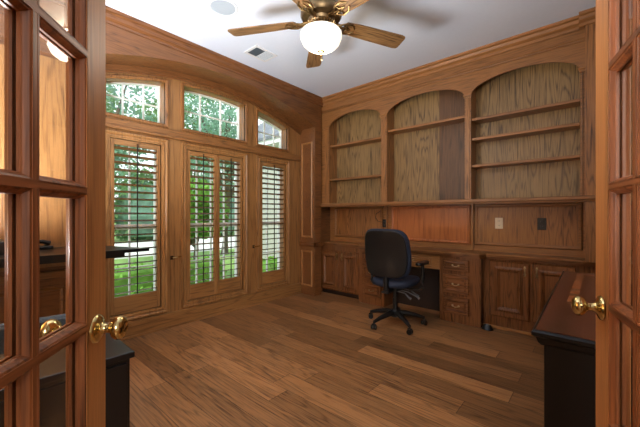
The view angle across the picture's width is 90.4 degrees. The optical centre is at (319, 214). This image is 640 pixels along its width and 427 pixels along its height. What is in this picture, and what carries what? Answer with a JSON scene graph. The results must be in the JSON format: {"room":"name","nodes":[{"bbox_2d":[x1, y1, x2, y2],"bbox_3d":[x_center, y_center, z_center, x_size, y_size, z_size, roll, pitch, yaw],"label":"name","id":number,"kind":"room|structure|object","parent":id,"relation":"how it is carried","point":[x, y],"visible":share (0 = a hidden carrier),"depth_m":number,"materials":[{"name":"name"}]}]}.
{"room":"home office","nodes":[
{"label":"home office","id":0,"kind":"room"},
{"bbox_2d":[0,0,127,426],"bbox_3d":[-0.529,0.026,0.565,0.177,2.292,0.501,0,0,-10],"label":"door","id":1,"kind":"structure","parent":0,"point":[83,41],"depth_m":0.71,"materials":[{"name":"brown wood"}]},
{"bbox_2d":[0,0,329,323],"bbox_3d":[-1.337,-0.273,3.483,0.400,2.905,4.380,0,0,41],"label":"wall","id":2,"kind":"structure","parent":0,"point":[123,47],"depth_m":3.78,"materials":[{"name":"brown wood"}]},
{"bbox_2d":[0,43,65,271],"bbox_3d":[-2.271,-0.395,2.108,0.014,1.570,1.020,0,0,41],"label":"wall panel","id":3,"kind":"object","parent":2,"relation":"attached to","point":[52,72],"depth_m":2.38,"materials":[{"name":"brown wood"}]},
{"bbox_2d":[0,269,65,313],"bbox_3d":[-2.256,0.800,2.114,0.030,0.760,1.050,0,0,41],"label":"trim","id":4,"kind":"structure","parent":2,"relation":"attached to","point":[45,275],"depth_m":2.39,"materials":[{"name":"brown wood"}]},
{"bbox_2d":[50,0,322,106],"bbox_3d":[-1.277,-1.667,3.212,0.055,0.115,4.050,0,0,41],"label":"trim","id":5,"kind":"structure","parent":2,"relation":"attached to","point":[114,17],"depth_m":3.23,"materials":[{"name":"brown wood"}]},
{"bbox_2d":[301,142,311,286],"bbox_3d":[-0.198,-0.010,4.723,0.222,2.132,0.018,0,0,41],"label":"trim","id":6,"kind":"structure","parent":2,"relation":"attached to","point":[302,235],"depth_m":4.78,"materials":[{"name":"brown wood"}]},
{"bbox_2d":[300,242,322,246],"bbox_3d":[-0.135,0.435,4.757,0.330,0.060,0.160,0,0,41],"label":"trim","id":7,"kind":"structure","parent":2,"relation":"attached to","point":[309,244],"depth_m":4.68,"materials":[{"name":"brown wood"}]},
{"bbox_2d":[106,73,299,321],"bbox_3d":[-1.270,-0.190,3.810,0.130,2.740,2.840,0,0,41],"label":"window frame","id":8,"kind":"structure","parent":0,"point":[174,86],"depth_m":3.76,"materials":[{"name":"brown wood"}]},
{"bbox_2d":[106,82,159,122],"bbox_3d":[-1.900,-1.163,3.212,0.050,0.476,0.570,0,0,41],"label":"window","id":9,"kind":"structure","parent":8,"relation":"in","point":[122,98],"depth_m":3.27,"materials":[{"name":"white paint"}]},
{"bbox_2d":[114,147,155,294],"bbox_3d":[-1.903,0.113,3.208,0.050,1.705,0.500,0,0,41],"label":"window","id":10,"kind":"structure","parent":8,"relation":"in","point":[154,155],"depth_m":3.28,"materials":[{"name":"white paint"}]},
{"bbox_2d":[110,138,159,315],"bbox_3d":[-1.800,0.113,3.117,0.075,1.655,0.448,0,0,41],"label":"window shutter","id":11,"kind":"object","parent":10,"relation":"attached to","point":[119,305],"visible":0.96,"depth_m":3.10,"materials":[{"name":"brown wood"}]},
{"bbox_2d":[106,129,167,323],"bbox_3d":[-1.793,0.113,3.112,0.042,1.797,0.592,0,0,41],"label":"trim","id":12,"kind":"structure","parent":8,"relation":"attached to","point":[163,143],"depth_m":3.25,"materials":[{"name":"brown wood"}]},
{"bbox_2d":[106,75,167,127],"bbox_3d":[-1.792,-1.164,3.117,0.038,0.502,0.594,0,0,41],"label":"trim","id":13,"kind":"structure","parent":8,"relation":"attached to","point":[121,77],"depth_m":3.17,"materials":[{"name":"brown wood"}]},
{"bbox_2d":[106,117,300,161],"bbox_3d":[-1.212,-0.850,3.759,0.045,0.090,2.800,0,0,41],"label":"trim","id":14,"kind":"structure","parent":8,"relation":"attached to","point":[113,123],"depth_m":3.50,"materials":[{"name":"brown wood"}]},
{"bbox_2d":[106,64,301,134],"bbox_3d":[-1.210,-1.380,3.757,0.030,0.340,2.800,0,0,41],"label":"trim","id":15,"kind":"structure","parent":8,"relation":"attached to","point":[110,68],"depth_m":3.54,"materials":[{"name":"brown wood"}]},
{"bbox_2d":[120,283,301,340],"bbox_3d":[-1.217,1.103,3.763,0.032,0.155,2.800,0,0,41],"label":"baseboard","id":16,"kind":"structure","parent":8,"relation":"attached to","point":[143,325],"depth_m":3.62,"materials":[{"name":"brown wood"}]},
{"bbox_2d":[184,90,239,139],"bbox_3d":[-1.330,-1.185,3.862,0.050,0.520,0.836,0,0,41],"label":"window","id":17,"kind":"structure","parent":8,"relation":"in","point":[185,91],"depth_m":3.94,"materials":[{"name":"white paint"}]},
{"bbox_2d":[190,157,236,282],"bbox_3d":[-1.330,0.113,3.862,0.050,1.705,0.770,0,0,41],"label":"window","id":18,"kind":"structure","parent":8,"relation":"in","point":[224,222],"depth_m":3.85,"materials":[{"name":"white paint"}]},
{"bbox_2d":[187,150,216,299],"bbox_3d":[-1.345,0.113,3.636,0.075,1.655,0.357,0,0,41],"label":"window shutter","id":19,"kind":"object","parent":18,"relation":"attached to","point":[203,289],"visible":0.96,"depth_m":3.62,"materials":[{"name":"brown wood"}]},
{"bbox_2d":[217,155,241,293],"bbox_3d":[-1.108,0.113,3.908,0.075,1.655,0.357,0,0,41],"label":"window shutter","id":20,"kind":"object","parent":18,"relation":"attached to","point":[233,283],"visible":0.99,"depth_m":3.89,"materials":[{"name":"brown wood"}]},
{"bbox_2d":[181,142,247,307],"bbox_3d":[-1.220,0.113,3.766,0.042,1.797,0.862,0,0,41],"label":"trim","id":21,"kind":"structure","parent":8,"relation":"attached to","point":[185,303],"depth_m":3.61,"materials":[{"name":"brown wood"}]},
{"bbox_2d":[181,83,247,143],"bbox_3d":[-1.222,-1.185,3.768,0.038,0.544,0.860,0,0,41],"label":"trim","id":22,"kind":"structure","parent":8,"relation":"attached to","point":[183,85],"depth_m":3.72,"materials":[{"name":"brown wood"}]},
{"bbox_2d":[258,116,281,148],"bbox_3d":[-0.760,-1.163,4.513,0.050,0.476,0.570,0,0,41],"label":"window","id":23,"kind":"structure","parent":8,"relation":"in","point":[260,118],"depth_m":4.59,"materials":[{"name":"white paint"}]},
{"bbox_2d":[262,167,279,270],"bbox_3d":[-0.757,0.113,4.517,0.050,1.705,0.500,0,0,41],"label":"window","id":24,"kind":"structure","parent":8,"relation":"in","point":[278,172],"depth_m":4.67,"materials":[{"name":"white paint"}]},
{"bbox_2d":[261,162,284,284],"bbox_3d":[-0.653,0.113,4.426,0.075,1.655,0.448,0,0,41],"label":"window shutter","id":25,"kind":"object","parent":24,"relation":"attached to","point":[267,277],"visible":0.93,"depth_m":4.41,"materials":[{"name":"brown wood"}]},
{"bbox_2d":[256,108,288,151],"bbox_3d":[-0.652,-1.164,4.418,0.038,0.502,0.594,0,0,41],"label":"trim","id":26,"kind":"structure","parent":8,"relation":"attached to","point":[257,109],"depth_m":4.39,"materials":[{"name":"brown wood"}]},
{"bbox_2d":[256,156,289,290],"bbox_3d":[-0.647,0.113,4.421,0.042,1.797,0.592,0,0,41],"label":"trim","id":27,"kind":"structure","parent":8,"relation":"attached to","point":[259,159],"depth_m":4.35,"materials":[{"name":"brown wood"}]},
{"bbox_2d":[122,292,543,426],"bbox_3d":[0.155,1.210,0.329,7.000,0.060,7.500,0,0,41],"label":"floor","id":28,"kind":"structure","parent":0,"point":[299,360],"depth_m":2.38,"materials":[{"name":"brown wood"}]},
{"bbox_2d":[0,314,65,354],"bbox_3d":[-1.439,0.826,1.632,0.537,0.707,0.520,0,0,-39],"label":"office chair","id":29,"kind":"object","parent":28,"relation":"on","point":[61,317],"visible":0.02,"depth_m":1.45,"materials":[{"name":"black plastic"}]},
{"bbox_2d":[0,333,134,426],"bbox_3d":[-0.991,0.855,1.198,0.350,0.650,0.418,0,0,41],"label":"desk","id":30,"kind":"object","parent":28,"relation":"on","point":[52,371],"visible":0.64,"depth_m":1.18,"materials":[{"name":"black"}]},
{"bbox_2d":[0,246,148,267],"bbox_3d":[-1.882,0.712,2.056,0.600,0.937,1.255,0,0,41],"label":"desk","id":31,"kind":"object","parent":28,"relation":"on","point":[57,254],"visible":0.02,"depth_m":2.15,"materials":[{"name":"black wood"}]},
{"bbox_2d":[0,239,3,254],"bbox_3d":[-2.133,0.201,1.894,0.295,0.085,0.360,0,0,41],"label":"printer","id":32,"kind":"object","parent":31,"relation":"on","point":[1,240],"visible":0.6,"depth_m":1.93,"materials":[{"name":"black plastic"}]},
{"bbox_2d":[39,240,52,249],"bbox_3d":[-2.020,0.211,2.247,0.120,0.063,0.213,0,0,24],"label":"desk phone","id":33,"kind":"object","parent":31,"relation":"on","point":[47,243],"visible":0.46,"depth_m":2.30,"materials":[{"name":"black plastic"}]},
{"bbox_2d":[321,245,358,298],"bbox_3d":[0.354,0.819,4.694,0.740,0.722,0.310,0,0,41],"label":"base cabinet","id":34,"kind":"object","parent":28,"relation":"on","point":[339,265],"visible":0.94,"depth_m":4.61,"materials":[{"name":"brown wood"}]},
{"bbox_2d":[324,241,632,270],"bbox_3d":[1.485,0.431,3.672,3.598,0.054,0.358,0,0,41],"label":"countertop","id":35,"kind":"structure","parent":34,"relation":"on","point":[561,260],"depth_m":3.33,"materials":[{"name":"brown wood"}]},
{"bbox_2d":[411,253,439,269],"bbox_3d":[1.177,0.539,3.934,0.704,0.162,0.330,0,0,41],"label":"drawer","id":36,"kind":"object","parent":35,"relation":"attached to","point":[434,260],"visible":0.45,"depth_m":3.69,"materials":[{"name":"brown wood"}]},
{"bbox_2d":[320,0,632,262],"bbox_3d":[1.422,-0.660,3.675,3.698,2.129,0.437,0,0,41],"label":"bookcase","id":37,"kind":"object","parent":35,"relation":"on","point":[512,119],"visible":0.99,"depth_m":3.41,"materials":[{"name":"brown wood"}]},
{"bbox_2d":[359,249,392,306],"bbox_3d":[0.763,0.819,4.298,0.393,0.722,0.366,0,0,41],"label":"base cabinet","id":38,"kind":"object","parent":28,"relation":"on","point":[369,293],"visible":0.52,"depth_m":4.21,"materials":[{"name":"brown wood"}]},
{"bbox_2d":[365,229,428,334],"bbox_3d":[0.814,0.660,3.439,0.674,1.040,0.648,0,0,39],"label":"office chair","id":39,"kind":"object","parent":28,"relation":"on","point":[387,251],"visible":1,"depth_m":3.24,"materials":[{"name":"black fabric"}]},
{"bbox_2d":[440,256,482,327],"bbox_3d":[1.605,0.819,3.562,0.427,0.722,0.366,0,0,41],"label":"base cabinet","id":40,"kind":"object","parent":28,"relation":"on","point":[461,279],"visible":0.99,"depth_m":3.43,"materials":[{"name":"brown wood"}]},
{"bbox_2d":[481,324,492,330],"bbox_3d":[1.724,1.154,3.275,0.114,0.048,0.082,0,0,41],"label":"cable coil","id":41,"kind":"object","parent":28,"relation":"on","point":[487,327],"visible":1,"depth_m":3.25,"materials":[{"name":"black plastic"}]},
{"bbox_2d":[483,259,632,335],"bbox_3d":[2.333,0.819,2.988,1.421,0.722,0.270,0,0,41],"label":"base cabinet","id":42,"kind":"object","parent":28,"relation":"on","point":[515,293],"visible":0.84,"depth_m":3.17,"materials":[{"name":"brown wood"}]},
{"bbox_2d":[531,271,632,426],"bbox_3d":[1.534,0.795,1.527,0.697,0.771,1.594,0,0,41],"label":"desk","id":43,"kind":"object","parent":28,"relation":"on","point":[568,339],"visible":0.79,"depth_m":1.12,"materials":[{"name":"brown wood"}]},
{"bbox_2d":[571,0,639,426],"bbox_3d":[0.698,0.026,0.677,0.177,2.292,0.562,0,0,28],"label":"door","id":44,"kind":"structure","parent":28,"relation":"on","point":[617,50],"depth_m":0.82,"materials":[{"name":"brown wood"}]},
{"bbox_2d":[106,0,595,96],"bbox_3d":[0.155,-1.765,0.329,7.000,0.080,7.500,0,0,41],"label":"ceiling","id":45,"kind":"structure","parent":0,"point":[433,30],"depth_m":2.93,"materials":[{"name":"paint"}]},
{"bbox_2d":[208,0,237,16],"bbox_3d":[-0.803,-1.720,2.643,0.236,0.009,0.236,0,0,41],"label":"ceiling speaker","id":46,"kind":"object","parent":45,"relation":"attached to","point":[225,8],"visible":1,"depth_m":2.64},
{"bbox_2d":[244,45,277,61],"bbox_3d":[-0.632,-1.722,3.400,0.216,0.009,0.284,0,0,41],"label":"ceiling vent","id":47,"kind":"object","parent":45,"relation":"in","point":[256,51],"visible":1,"depth_m":3.39,"materials":[{"name":"white metal"}]},
{"bbox_2d":[228,0,404,67],"bbox_3d":[0.019,-1.417,2.294,1.378,0.615,1.394,0,0,41],"label":"ceiling fan","id":48,"kind":"object","parent":45,"relation":"hanging from","point":[320,34],"visible":1,"depth_m":2.30,"materials":[{"name":"brown wood"}]},
{"bbox_2d":[330,202,632,310],"bbox_3d":[1.563,0.520,3.835,3.700,1.320,0.030,0,0,41],"label":"wall","id":49,"kind":"structure","parent":0,"point":[538,251],"depth_m":3.95,"materials":[{"name":"brown wood"}]},
{"bbox_2d":[335,206,382,237],"bbox_3d":[0.551,0.110,4.690,0.858,0.458,0.020,0,0,41],"label":"wall panel","id":50,"kind":"object","parent":49,"relation":"attached to","point":[352,222],"visible":0.87,"depth_m":4.70,"materials":[{"name":"brown wood"}]},
{"bbox_2d":[386,204,473,249],"bbox_3d":[1.333,0.137,3.998,1.120,0.534,0.028,0,0,41],"label":"trim","id":51,"kind":"structure","parent":49,"relation":"attached to","point":[472,205],"depth_m":3.63,"materials":[{"name":"brown wood"}]},
{"bbox_2d":[391,205,470,243],"bbox_3d":[1.349,0.110,3.992,1.018,0.458,0.020,0,0,41],"label":"wall panel","id":52,"kind":"object","parent":49,"relation":"attached to","point":[430,223],"visible":0.87,"depth_m":3.93,"materials":[{"name":"orange wood"}]},
{"bbox_2d":[475,202,582,250],"bbox_3d":[2.122,0.110,3.315,0.953,0.458,0.020,0,0,41],"label":"wall panel","id":53,"kind":"object","parent":49,"relation":"attached to","point":[564,221],"visible":1,"depth_m":3.28,"materials":[{"name":"brown wood"}]},
{"bbox_2d":[495,218,502,228],"bbox_3d":[1.948,0.090,3.462,0.076,0.120,0.013,0,0,41],"label":"wall outlet","id":54,"kind":"object","parent":53,"relation":"attached to","point":[498,221],"visible":1,"depth_m":3.46,"materials":[{"name":"beige plastic"}]},
{"bbox_2d":[537,218,545,229],"bbox_3d":[2.238,0.090,3.209,0.076,0.120,0.013,0,0,41],"label":"wall outlet","id":55,"kind":"object","parent":53,"relation":"attached to","point":[541,222],"visible":1,"depth_m":3.21,"materials":[{"name":"black plastic"}]},
{"bbox_2d":[631,201,632,253],"bbox_3d":[2.789,0.110,2.731,0.368,0.458,0.020,0,0,41],"label":"wall panel","id":56,"kind":"object","parent":49,"relation":"attached to","point":[631,201],"visible":0.02,"depth_m":2.78,"materials":[{"name":"orange wood"}]},
{"label":"outside","id":57,"kind":"structure","parent":0,"visible":0},
{"bbox_2d":[114,237,234,259],"bbox_3d":[-5.640,1.528,18.228,7.500,0.025,100.000,0,0,41],"label":"driveway","id":58,"kind":"structure","parent":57,"point":[140,244],"depth_m":15.78,"materials":[{"name":"concrete"}]},
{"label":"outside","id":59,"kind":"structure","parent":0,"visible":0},
{"bbox_2d":[114,223,234,277],"bbox_3d":[-21.079,1.605,31.744,66.460,0.150,100.000,0,0,41],"label":"ground","id":60,"kind":"structure","parent":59,"point":[148,258],"depth_m":10.93,"materials":[{"name":"green plant"}]},
{"bbox_2d":[106,86,140,167],"bbox_3d":[-16.476,-4.396,20.863,8.112,11.963,8.010,0,0,-15],"label":"tree","id":61,"kind":"object","parent":60,"relation":"on","point":[110,109],"visible":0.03,"depth_m":22.04,"materials":[{"name":"green plant"}]},
{"bbox_2d":[106,85,156,189],"bbox_3d":[-6.691,-1.777,9.251,3.661,6.731,3.585,0,0,41],"label":"tree","id":62,"kind":"object","parent":60,"relation":"on","point":[137,89],"visible":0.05,"depth_m":9.31,"materials":[{"name":"green plant"}]},
{"bbox_2d":[114,165,152,240],"bbox_3d":[-11.103,-0.587,19.962,4.907,5.228,3.128,0,0,-32],"label":"bush","id":63,"kind":"object","parent":60,"relation":"on","point":[142,175],"visible":0.32,"depth_m":18.79,"materials":[{"name":"green plant"}]},
{"bbox_2d":[114,254,226,296],"bbox_3d":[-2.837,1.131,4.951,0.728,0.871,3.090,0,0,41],"label":"grass lawn","id":64,"kind":"structure","parent":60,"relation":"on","point":[206,264],"depth_m":4.82,"materials":[{"name":"green plant"}]},
{"bbox_2d":[137,93,230,197],"bbox_3d":[-11.628,-4.809,27.784,7.782,12.788,8.271,0,0,-4],"label":"tree","id":65,"kind":"object","parent":60,"relation":"on","point":[148,112],"visible":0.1,"depth_m":26.22,"materials":[{"name":"green plant"}]},
{"bbox_2d":[151,178,230,259],"bbox_3d":[-2.854,0.368,7.250,1.634,2.440,1.708,0,0,41],"label":"tree","id":66,"kind":"object","parent":60,"relation":"on","point":[192,204],"visible":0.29,"depth_m":6.96,"materials":[{"name":"green plant"}]},
{"bbox_2d":[191,175,234,235],"bbox_3d":[-7.772,-0.638,23.763,3.200,5.090,5.128,0,0,41],"label":"bush","id":67,"kind":"object","parent":60,"relation":"on","point":[233,199],"visible":0.02,"depth_m":23.32,"materials":[{"name":"green plant"}]},
{"bbox_2d":[184,93,260,254],"bbox_3d":[-3.835,-1.891,12.442,3.556,6.958,3.746,0,0,41],"label":"tree","id":68,"kind":"object","parent":60,"relation":"on","point":[229,112],"visible":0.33,"depth_m":11.99,"materials":[{"name":"green plant"}]},
{"bbox_2d":[258,123,278,259],"bbox_3d":[0.176,-0.730,8.066,3.240,4.620,3.830,0,0,41],"label":"house wing","id":69,"kind":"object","parent":60,"relation":"on","point":[268,129],"visible":0.1,"depth_m":7.13},
{"bbox_2d":[262,255,276,271],"bbox_3d":[-0.894,1.128,5.773,1.569,0.902,0.719,0,0,41],"label":"hedge","id":70,"kind":"object","parent":60,"relation":"on","point":[269,257],"visible":0.03,"depth_m":5.55,"materials":[{"name":"green plant"}]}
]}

